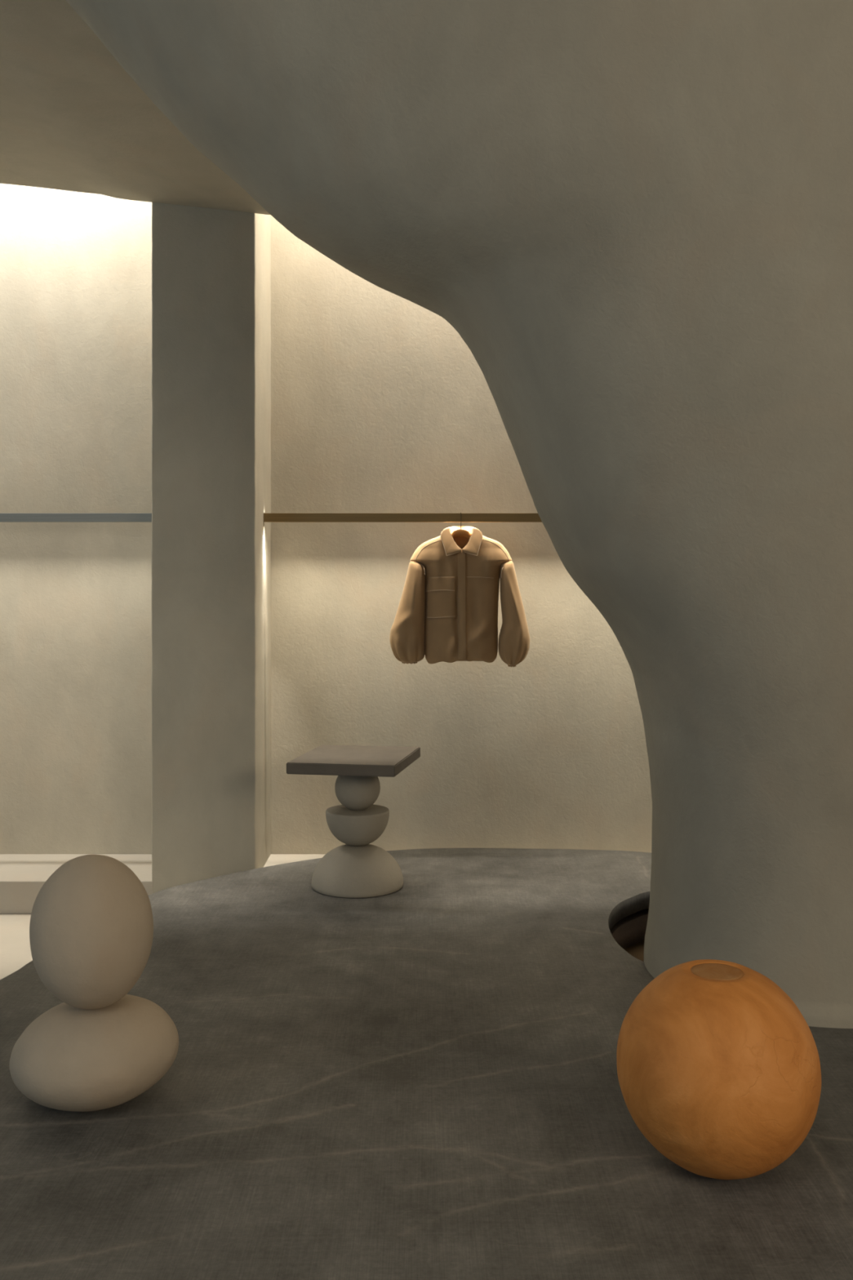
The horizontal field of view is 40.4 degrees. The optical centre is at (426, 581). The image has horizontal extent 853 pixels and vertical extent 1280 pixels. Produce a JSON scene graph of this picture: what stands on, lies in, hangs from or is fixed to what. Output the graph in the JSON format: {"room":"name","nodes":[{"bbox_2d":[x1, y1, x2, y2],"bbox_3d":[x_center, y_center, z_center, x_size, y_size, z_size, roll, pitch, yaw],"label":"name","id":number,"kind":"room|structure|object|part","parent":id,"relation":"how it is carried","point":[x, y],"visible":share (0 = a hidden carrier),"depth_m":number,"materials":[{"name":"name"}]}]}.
{"room":"clothing store","nodes":[
{"label":"clothing store","id":0,"kind":"room"},
{"bbox_2d":[0,0,270,214],"bbox_3d":[1.000,-1.820,1.209,9.000,0.439,8.218,0,0,0],"label":"ceiling","id":1,"kind":"structure","parent":0,"point":[72,117],"depth_m":4.53,"materials":[{"name":"paint"}]},
{"bbox_2d":[151,202,271,893],"bbox_3d":[-1.023,-0.464,5.583,0.480,3.972,0.533,0,0,0],"label":"pillar","id":2,"kind":"structure","parent":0,"point":[211,381],"depth_m":5.32,"materials":[{"name":"paint"}]},
{"bbox_2d":[0,913,644,979],"bbox_3d":[0.000,1.566,1.430,11.000,0.112,8.860,0,0,0],"label":"floor","id":3,"kind":"structure","parent":0,"point":[15,944],"depth_m":4.84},
{"bbox_2d":[0,853,325,913],"bbox_3d":[-0.900,1.447,5.584,5.000,0.150,0.532,0,0,0],"label":"ledge","id":4,"kind":"object","parent":3,"relation":"on","point":[22,876],"depth_m":5.55,"materials":[{"name":"paint"}]},
{"bbox_2d":[610,908,648,949],"bbox_3d":[1.324,1.464,4.257,2.082,0.117,2.114,0,0,0],"label":"step","id":5,"kind":"structure","parent":3,"relation":"on","point":[629,931],"depth_m":4.82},
{"bbox_2d":[0,183,652,853],"bbox_3d":[-0.600,-0.464,5.923,5.600,3.972,0.154,0,0,0],"label":"wall","id":6,"kind":"structure","parent":0,"point":[380,405],"depth_m":5.85,"materials":[{"name":"paint"}]},
{"bbox_2d":[0,848,852,1279],"bbox_3d":[0.333,1.335,1.559,6.002,0.071,8.222,0,0,0],"label":"floor","id":7,"kind":"structure","parent":0,"point":[418,1081],"depth_m":2.81,"materials":[{"name":"stone"}]},
{"bbox_2d":[8,854,178,1111],"bbox_3d":[-0.832,0.991,2.915,0.413,0.623,0.378,0,0,0],"label":"stone sculpture","id":8,"kind":"object","parent":7,"relation":"on","point":[103,1046],"visible":1,"depth_m":2.78,"materials":[{"name":"stone"}]},
{"bbox_2d":[286,744,420,897],"bbox_3d":[-0.300,1.019,4.969,0.455,0.562,0.553,0,0,10],"label":"pedestal table","id":9,"kind":"object","parent":7,"relation":"on","point":[357,868],"visible":1,"depth_m":4.85,"materials":[{"name":"stone"}]},
{"bbox_2d":[325,804,389,845],"bbox_3d":[-0.295,1.048,4.960,0.272,0.152,0.272,0,0,0],"label":"bowl","id":10,"kind":"object","parent":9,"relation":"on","point":[351,825],"depth_m":4.87,"materials":[{"name":"stone"}]},
{"bbox_2d":[616,959,821,1179],"bbox_3d":[0.647,1.085,2.586,0.441,0.438,0.442,0,0,0],"label":"round vase","id":11,"kind":"object","parent":7,"relation":"on","point":[719,1069],"visible":1,"depth_m":2.43,"materials":[{"name":"orange ceramic"}]},
{"bbox_2d":[65,0,852,1028],"bbox_3d":[0.898,-0.155,3.461,4.123,3.354,1.921,0,0,0],"label":"curved wall","id":12,"kind":"structure","parent":0,"point":[634,218],"depth_m":3.04,"materials":[{"name":"paint"}]},
{"bbox_3d":[-3.450,-0.464,5.409,0.100,3.972,1.182,0,0,0],"label":"wall","id":13,"kind":"structure","parent":0,"visible":0},
{"bbox_2d":[0,513,151,522],"bbox_3d":[-2.331,-0.310,5.595,2.138,0.042,0.034,0,0,0],"label":"rail","id":14,"kind":"object","parent":13,"relation":"attached to","point":[4,517],"visible":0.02,"depth_m":5.58,"materials":[{"name":"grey metal"}]},
{"bbox_3d":[1.900,-0.464,5.584,0.600,3.972,0.532,0,0,0],"label":"wall","id":15,"kind":"structure","parent":0,"visible":0},
{"bbox_2d":[263,513,542,522],"bbox_3d":[0.408,-0.310,5.595,2.384,0.042,0.034,0,0,0],"label":"rail","id":16,"kind":"object","parent":15,"relation":"attached to","point":[268,517],"visible":0.56,"depth_m":5.58,"materials":[{"name":"brown metal"}]},
{"bbox_2d":[451,512,471,539],"bbox_3d":[0.166,-0.234,5.595,0.384,0.202,0.045,0,0,0],"label":"clothes hanger","id":17,"kind":"object","parent":16,"relation":"hanging from","point":[460,532],"visible":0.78,"depth_m":5.58,"materials":[{"name":"brown wood"}]},
{"bbox_2d":[389,525,529,666],"bbox_3d":[0.160,0.068,5.574,0.676,0.679,0.210,0,0,0],"label":"jacket","id":18,"kind":"object","parent":17,"relation":"hanging from","point":[447,611],"visible":1,"depth_m":5.51,"materials":[{"name":"beige fabric"}]},
{"bbox_3d":[0.166,-0.195,5.586,0.384,0.123,0.020,0,0,0],"label":"hanger arm","id":19,"kind":"part","parent":17,"relation":"part of","materials":[{"name":"brown wood"}]}
]}

